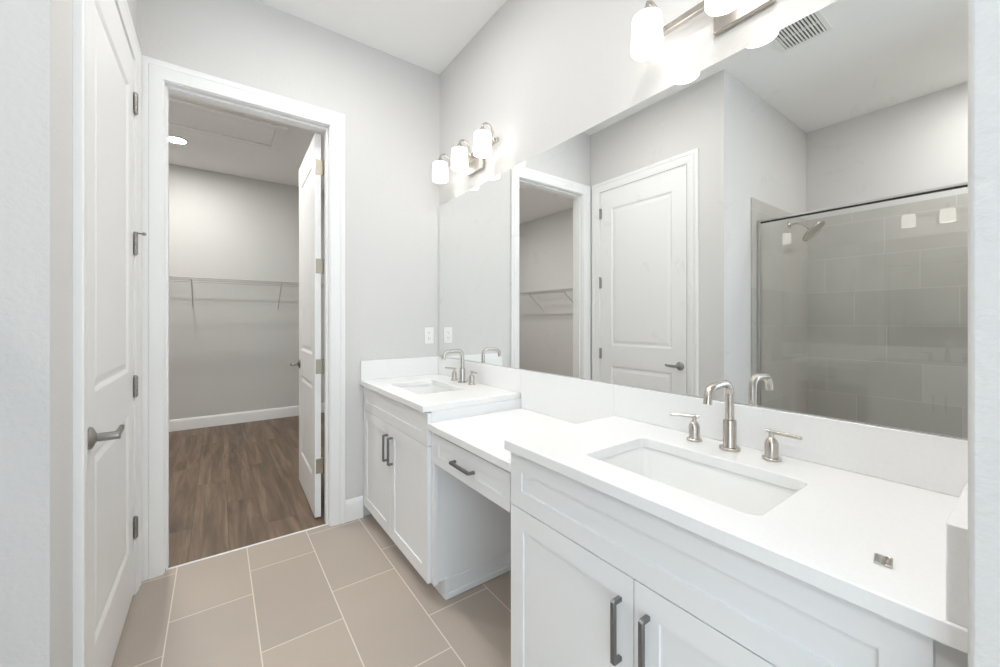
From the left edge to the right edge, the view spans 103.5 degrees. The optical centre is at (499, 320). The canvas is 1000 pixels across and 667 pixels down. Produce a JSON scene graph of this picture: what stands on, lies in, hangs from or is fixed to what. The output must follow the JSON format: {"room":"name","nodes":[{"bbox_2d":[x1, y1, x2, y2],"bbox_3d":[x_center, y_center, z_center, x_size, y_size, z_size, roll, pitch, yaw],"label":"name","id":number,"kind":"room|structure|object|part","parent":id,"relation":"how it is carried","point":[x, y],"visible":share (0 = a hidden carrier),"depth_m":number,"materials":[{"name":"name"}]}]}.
{"room":"bathroom","nodes":[
{"label":"bathroom","id":0,"kind":"room"},
{"bbox_2d":[0,0,136,666],"bbox_3d":[-1.437,-0.262,1.365,0.120,3.024,1.225,0,0,-36],"label":"wall","id":1,"kind":"structure","parent":0,"point":[36,36],"depth_m":0.89,"materials":[{"name":"white paint"}]},
{"bbox_2d":[73,0,140,666],"bbox_3d":[-1.470,-0.014,1.428,0.140,2.528,1.010,0,0,-36],"label":"trim","id":2,"kind":"structure","parent":1,"relation":"attached to","point":[80,7],"depth_m":1.06,"materials":[{"name":"white paint"}]},
{"bbox_2d":[88,0,146,666],"bbox_3d":[-1.416,0.026,1.473,0.103,2.423,0.835,0,0,-36],"label":"door","id":3,"kind":"structure","parent":1,"relation":"in","point":[112,98],"depth_m":1.40,"materials":[{"name":"white paint"}]},
{"bbox_3d":[-1.204,0.347,1.208,0.068,0.066,0.123,0,0,-36],"label":"handle","id":4,"kind":"part","parent":3,"relation":"part of","materials":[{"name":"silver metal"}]},
{"bbox_2d":[169,164,324,419],"bbox_3d":[-3.667,-0.262,4.568,3.230,3.024,0.120,0,0,-36],"label":"wall","id":5,"kind":"structure","parent":0,"point":[233,352],"depth_m":4.79,"materials":[{"name":"grey paint"}]},
{"bbox_2d":[169,403,324,431],"bbox_3d":[-3.622,1.183,4.518,3.215,0.133,0.014,0,0,-36],"label":"baseboard","id":6,"kind":"structure","parent":5,"relation":"attached to","point":[265,414],"depth_m":4.79,"materials":[{"name":"white paint"}]},
{"bbox_2d":[169,276,324,309],"bbox_3d":[-3.379,-0.307,4.476,2.853,0.342,0.366,0,0,-36],"label":"wire shelf","id":7,"kind":"object","parent":5,"relation":"attached to","point":[181,277],"visible":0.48,"depth_m":4.56,"materials":[{"name":"grey metal"}]},
{"bbox_2d":[166,523,327,569],"bbox_3d":[-1.368,1.258,2.204,0.765,0.024,0.012,0,0,-36],"label":"trim","id":8,"kind":"structure","parent":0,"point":[327,523],"depth_m":2.17,"materials":[{"name":"white metal"}]},
{"bbox_2d":[137,0,439,515],"bbox_3d":[-1.782,-0.262,1.946,3.230,3.024,0.120,0,0,-36],"label":"wall","id":9,"kind":"structure","parent":0,"point":[390,105],"depth_m":2.52,"materials":[{"name":"white paint"}]},
{"bbox_2d":[141,55,344,581],"bbox_3d":[-1.388,-0.014,2.229,0.947,2.528,0.161,0,0,-36],"label":"trim","id":10,"kind":"structure","parent":9,"relation":"attached to","point":[159,79],"depth_m":1.99,"materials":[{"name":"white paint"}]},
{"bbox_2d":[290,133,324,517],"bbox_3d":[-1.345,0.028,2.780,0.171,2.420,0.769,0,0,-34],"label":"door","id":11,"kind":"structure","parent":9,"relation":"in","point":[310,363],"depth_m":2.62,"materials":[{"name":"white paint"}]},
{"bbox_3d":[-1.551,0.328,2.994,0.068,0.066,0.123,0,0,-34],"label":"handle","id":12,"kind":"part","parent":11,"relation":"part of","materials":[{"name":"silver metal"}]},
{"bbox_2d":[345,496,362,522],"bbox_3d":[-0.919,1.183,2.484,0.110,0.133,0.014,0,0,-36],"label":"baseboard","id":13,"kind":"structure","parent":9,"relation":"attached to","point":[354,506],"depth_m":2.48,"materials":[{"name":"white paint"}]},
{"bbox_2d":[425,327,433,343],"bbox_3d":[-0.500,0.103,2.788,0.070,0.115,0.008,0,0,-36],"label":"wall outlet","id":14,"kind":"object","parent":9,"relation":"attached to","point":[429,331],"visible":1,"depth_m":2.79,"materials":[{"name":"white plastic"}]},
{"bbox_2d":[111,412,510,666],"bbox_3d":[-1.067,1.289,0.951,3.470,0.082,9.030,0,0,-36],"label":"floor","id":15,"kind":"structure","parent":0,"point":[342,595],"depth_m":1.84,"materials":[{"name":"tile"}]},
{"bbox_2d":[364,387,520,596],"bbox_3d":[-0.391,0.827,2.281,0.572,0.843,0.956,0,0,-36],"label":"vanity cabinet","id":16,"kind":"object","parent":15,"relation":"on","point":[397,436],"visible":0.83,"depth_m":1.99,"materials":[{"name":"white paint"}]},
{"bbox_3d":[-0.719,0.862,2.317,0.020,0.604,0.463,0,0,-36],"label":"cabinet door","id":17,"kind":"part","parent":16,"relation":"part of","materials":[{"name":"white paint"}]},
{"bbox_3d":[-0.625,0.690,2.143,0.030,0.147,0.010,0,0,-36],"label":"handle","id":18,"kind":"part","parent":16,"relation":"part of","materials":[{"name":"grey metal"}]},
{"bbox_3d":[-0.582,0.690,2.084,0.030,0.147,0.010,0,0,-36],"label":"handle","id":19,"kind":"part","parent":16,"relation":"part of","materials":[{"name":"grey metal"}]},
{"bbox_3d":[-0.583,0.484,2.128,0.020,0.144,0.929,0,0,-36],"label":"false drawer","id":20,"kind":"part","parent":16,"relation":"part of","materials":[{"name":"white paint"}]},
{"bbox_3d":[-0.447,0.862,1.939,0.020,0.604,0.463,0,0,-36],"label":"cabinet door","id":21,"kind":"part","parent":16,"relation":"part of","materials":[{"name":"white paint"}]},
{"bbox_2d":[360,356,522,412],"bbox_3d":[-0.385,0.330,2.285,0.562,0.152,0.956,0,0,-36],"label":"countertop","id":22,"kind":"structure","parent":16,"relation":"on","point":[494,383],"depth_m":2.33,"materials":[{"name":"white stone"}]},
{"bbox_2d":[400,384,452,394],"bbox_3d":[-0.423,0.481,2.270,0.320,0.150,0.480,0,0,-36],"label":"sink","id":23,"kind":"object","parent":22,"relation":"in","point":[421,389],"visible":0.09,"depth_m":2.48,"materials":[{"name":"white ceramic"}]},
{"bbox_2d":[442,349,476,384],"bbox_3d":[-0.274,0.272,2.374,0.167,0.207,0.350,0,0,-36],"label":"faucet","id":24,"kind":"object","parent":22,"relation":"on","point":[462,369],"visible":1,"depth_m":2.39,"materials":[{"name":"silver metal"}]},
{"bbox_3d":[-0.275,0.272,2.376,0.167,0.207,0.055,0,0,-36],"label":"spout","id":25,"kind":"part","parent":24,"relation":"part of","materials":[{"name":"silver metal"}]},
{"bbox_3d":[-0.290,0.336,2.497,0.045,0.078,0.045,0,0,-36],"label":"handle","id":26,"kind":"part","parent":24,"relation":"part of","materials":[{"name":"silver metal"}]},
{"bbox_3d":[-0.166,0.336,2.324,0.045,0.078,0.045,0,0,-36],"label":"handle","id":27,"kind":"part","parent":24,"relation":"part of","materials":[{"name":"silver metal"}]},
{"bbox_2d":[431,432,510,599],"bbox_3d":[0.071,0.866,1.653,0.556,0.766,0.599,0,0,-36],"label":"makeup desk","id":28,"kind":"object","parent":15,"relation":"on","point":[471,494],"visible":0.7,"depth_m":1.79,"materials":[{"name":"white paint"}]},
{"bbox_3d":[-0.148,0.560,1.507,0.030,0.010,0.150,0,0,-36],"label":"handle","id":29,"kind":"part","parent":28,"relation":"part of","materials":[{"name":"grey metal"}]},
{"bbox_3d":[-0.120,0.559,1.510,0.020,0.128,0.548,0,0,-36],"label":"drawer","id":30,"kind":"part","parent":28,"relation":"part of","materials":[{"name":"white paint"}]},
{"bbox_2d":[428,370,616,471],"bbox_3d":[0.077,0.368,1.657,0.545,0.228,0.601,0,0,-36],"label":"countertop","id":31,"kind":"structure","parent":28,"relation":"on","point":[548,401],"depth_m":1.72,"materials":[{"name":"white stone"}]},
{"bbox_2d":[511,452,967,666],"bbox_3d":[0.516,0.827,1.020,0.572,0.843,0.942,0,0,-36],"label":"vanity cabinet","id":32,"kind":"object","parent":15,"relation":"on","point":[598,579],"visible":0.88,"depth_m":0.84,"materials":[{"name":"white paint"}]},
{"bbox_3d":[0.175,0.872,1.074,0.020,0.584,0.452,0,0,-36],"label":"cabinet door","id":33,"kind":"part","parent":32,"relation":"part of","materials":[{"name":"white paint"}]},
{"bbox_3d":[0.266,0.710,0.904,0.030,0.147,0.010,0,0,-36],"label":"handle","id":34,"kind":"part","parent":32,"relation":"part of","materials":[{"name":"grey metal"}]},
{"bbox_3d":[0.309,0.710,0.844,0.030,0.147,0.010,0,0,-36],"label":"handle","id":35,"kind":"part","parent":32,"relation":"part of","materials":[{"name":"grey metal"}]},
{"bbox_3d":[0.441,0.872,0.704,0.020,0.584,0.452,0,0,-36],"label":"cabinet door","id":36,"kind":"part","parent":32,"relation":"part of","materials":[{"name":"white paint"}]},
{"bbox_2d":[504,384,967,654],"bbox_3d":[0.519,0.330,1.028,0.562,0.152,0.952,0,0,-36],"label":"countertop","id":37,"kind":"structure","parent":32,"relation":"on","point":[863,490],"depth_m":0.85,"materials":[{"name":"white stone"}]},
{"bbox_2d":[600,447,796,515],"bbox_3d":[0.479,0.481,1.015,0.320,0.150,0.480,0,0,-36],"label":"sink","id":38,"kind":"object","parent":37,"relation":"in","point":[748,495],"visible":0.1,"depth_m":1.11,"materials":[{"name":"white ceramic"}]},
{"bbox_2d":[670,380,802,461],"bbox_3d":[0.629,0.272,1.119,0.167,0.207,0.348,0,0,-36],"label":"faucet","id":39,"kind":"object","parent":37,"relation":"on","point":[771,445],"visible":1,"depth_m":1.14,"materials":[{"name":"silver metal"}]},
{"bbox_3d":[0.586,0.300,1.254,0.085,0.010,0.010,0,0,25],"label":"lever","id":40,"kind":"part","parent":39,"relation":"part of","materials":[{"name":"silver metal"}]},
{"bbox_3d":[0.612,0.336,1.242,0.045,0.078,0.045,0,0,-36],"label":"handle","id":41,"kind":"part","parent":39,"relation":"part of","materials":[{"name":"silver metal"}]},
{"bbox_3d":[0.627,0.272,1.122,0.167,0.207,0.055,0,0,-36],"label":"spout","id":42,"kind":"part","parent":39,"relation":"part of","materials":[{"name":"silver metal"}]},
{"bbox_3d":[0.736,0.336,1.069,0.045,0.078,0.045,0,0,-36],"label":"handle","id":43,"kind":"part","parent":39,"relation":"part of","materials":[{"name":"silver metal"}]},
{"bbox_3d":[0.750,0.300,1.044,0.010,0.010,0.085,0,0,-29],"label":"lever","id":44,"kind":"part","parent":39,"relation":"part of","materials":[{"name":"silver metal"}]},
{"bbox_2d":[873,553,892,568],"bbox_3d":[0.598,0.373,0.615,0.033,0.004,0.021,0,0,-44],"label":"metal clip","id":45,"kind":"object","parent":37,"relation":"on","point":[886,561],"visible":1,"depth_m":0.61,"materials":[{"name":"metal"}]},
{"bbox_2d":[169,0,506,190],"bbox_3d":[-1.067,-1.824,0.951,3.470,0.100,9.030,0,0,-36],"label":"ceiling","id":46,"kind":"structure","parent":0,"point":[426,34],"depth_m":2.49,"materials":[{"name":"white paint"}]},
{"bbox_2d":[169,134,188,143],"bbox_3d":[-3.152,-1.765,3.843,0.190,0.016,0.190,0,0,-36],"label":"recessed light","id":47,"kind":"object","parent":46,"relation":"in","point":[172,138],"visible":0.78,"depth_m":3.84,"materials":[{"name":"white plastic"}]},
{"bbox_2d":[169,98,287,150],"bbox_3d":[-2.632,-1.764,3.480,1.280,0.017,0.585,0,0,-36],"label":"attic hatch","id":48,"kind":"object","parent":46,"relation":"attached to","point":[186,116],"visible":0.55,"depth_m":3.56,"materials":[{"name":"white paint"}]},
{"bbox_3d":[-2.632,-1.768,3.480,1.092,0.009,0.397,0,0,-36],"label":"hatch panel","id":49,"kind":"part","parent":48,"relation":"part of","materials":[{"name":"white paint"}]},
{"bbox_2d":[440,0,967,439],"bbox_3d":[0.293,-0.262,1.929,0.120,3.024,9.030,0,0,-36],"label":"wall","id":50,"kind":"structure","parent":0,"point":[542,74],"depth_m":1.84,"materials":[{"name":"white paint"}]},
{"bbox_2d":[432,122,498,183],"bbox_3d":[-0.211,-1.000,2.376,0.174,0.184,0.600,0,0,-36],"label":"vanity light","id":51,"kind":"object","parent":50,"relation":"attached to","point":[461,161],"visible":1,"depth_m":2.33,"materials":[{"name":"white glass"}]},
{"bbox_3d":[-0.387,-0.967,2.557,0.100,0.118,0.100,0,0,-36],"label":"lamp shade","id":52,"kind":"part","parent":51,"relation":"part of","materials":[{"name":"white glass"}]},
{"bbox_3d":[-0.363,-1.046,2.574,0.120,0.091,0.060,0,0,-36],"label":"arm","id":53,"kind":"part","parent":51,"relation":"part of","materials":[{"name":"silver metal"}]},
{"bbox_3d":[-0.241,-0.967,2.354,0.100,0.118,0.100,0,0,-36],"label":"lamp shade","id":54,"kind":"part","parent":51,"relation":"part of","materials":[{"name":"white glass"}]},
{"bbox_3d":[-0.217,-1.046,2.371,0.120,0.091,0.060,0,0,-36],"label":"arm","id":55,"kind":"part","parent":51,"relation":"part of","materials":[{"name":"silver metal"}]},
{"bbox_3d":[-0.095,-0.967,2.151,0.100,0.118,0.100,0,0,-36],"label":"lamp shade","id":56,"kind":"part","parent":51,"relation":"part of","materials":[{"name":"white glass"}]},
{"bbox_3d":[-0.071,-1.046,2.168,0.120,0.091,0.060,0,0,-36],"label":"arm","id":57,"kind":"part","parent":51,"relation":"part of","materials":[{"name":"silver metal"}]},
{"bbox_2d":[438,356,522,392],"bbox_3d":[-0.164,0.315,2.444,0.018,0.122,0.956,0,0,-36],"label":"backsplash","id":58,"kind":"structure","parent":50,"relation":"attached to","point":[507,378],"depth_m":2.30,"materials":[{"name":"white stone"}]},
{"bbox_2d":[521,370,616,423],"bbox_3d":[0.289,0.353,1.814,0.018,0.198,0.593,0,0,-36],"label":"backsplash","id":59,"kind":"structure","parent":50,"relation":"attached to","point":[571,399],"depth_m":1.78,"materials":[{"name":"white stone"}]},
{"bbox_2d":[631,0,775,60],"bbox_3d":[0.671,-1.000,1.148,0.174,0.184,0.600,0,0,-36],"label":"vanity light","id":60,"kind":"object","parent":50,"relation":"attached to","point":[648,31],"visible":1,"depth_m":1.28,"materials":[{"name":"white glass"}]},
{"bbox_3d":[0.495,-0.967,1.329,0.100,0.118,0.100,0,0,-36],"label":"lamp shade","id":61,"kind":"part","parent":60,"relation":"part of","materials":[{"name":"white glass"}]},
{"bbox_3d":[0.520,-1.046,1.347,0.120,0.091,0.060,0,0,-36],"label":"arm","id":62,"kind":"part","parent":60,"relation":"part of","materials":[{"name":"silver metal"}]},
{"bbox_3d":[0.641,-0.967,1.126,0.100,0.118,0.100,0,0,-36],"label":"lamp shade","id":63,"kind":"part","parent":60,"relation":"part of","materials":[{"name":"white glass"}]},
{"bbox_2d":[439,0,967,438],"bbox_3d":[0.293,-0.287,1.818,0.006,1.077,2.494,0,0,-36],"label":"vanity mirror","id":64,"kind":"object","parent":50,"relation":"attached to","point":[784,221],"visible":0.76,"depth_m":1.14,"materials":[{"name":"clear glass"}]},
{"bbox_2d":[615,384,967,496],"bbox_3d":[0.740,0.315,1.186,0.018,0.122,0.952,0,0,-36],"label":"backsplash","id":65,"kind":"structure","parent":50,"relation":"attached to","point":[937,463],"depth_m":1.02,"materials":[{"name":"white stone"}]},
{"bbox_2d":[968,0,999,666],"bbox_3d":[0.814,-0.262,0.578,0.612,3.024,0.120,0,0,-36],"label":"wall","id":66,"kind":"structure","parent":0,"point":[983,15],"depth_m":0.44,"materials":[{"name":"white paint"}]}
]}

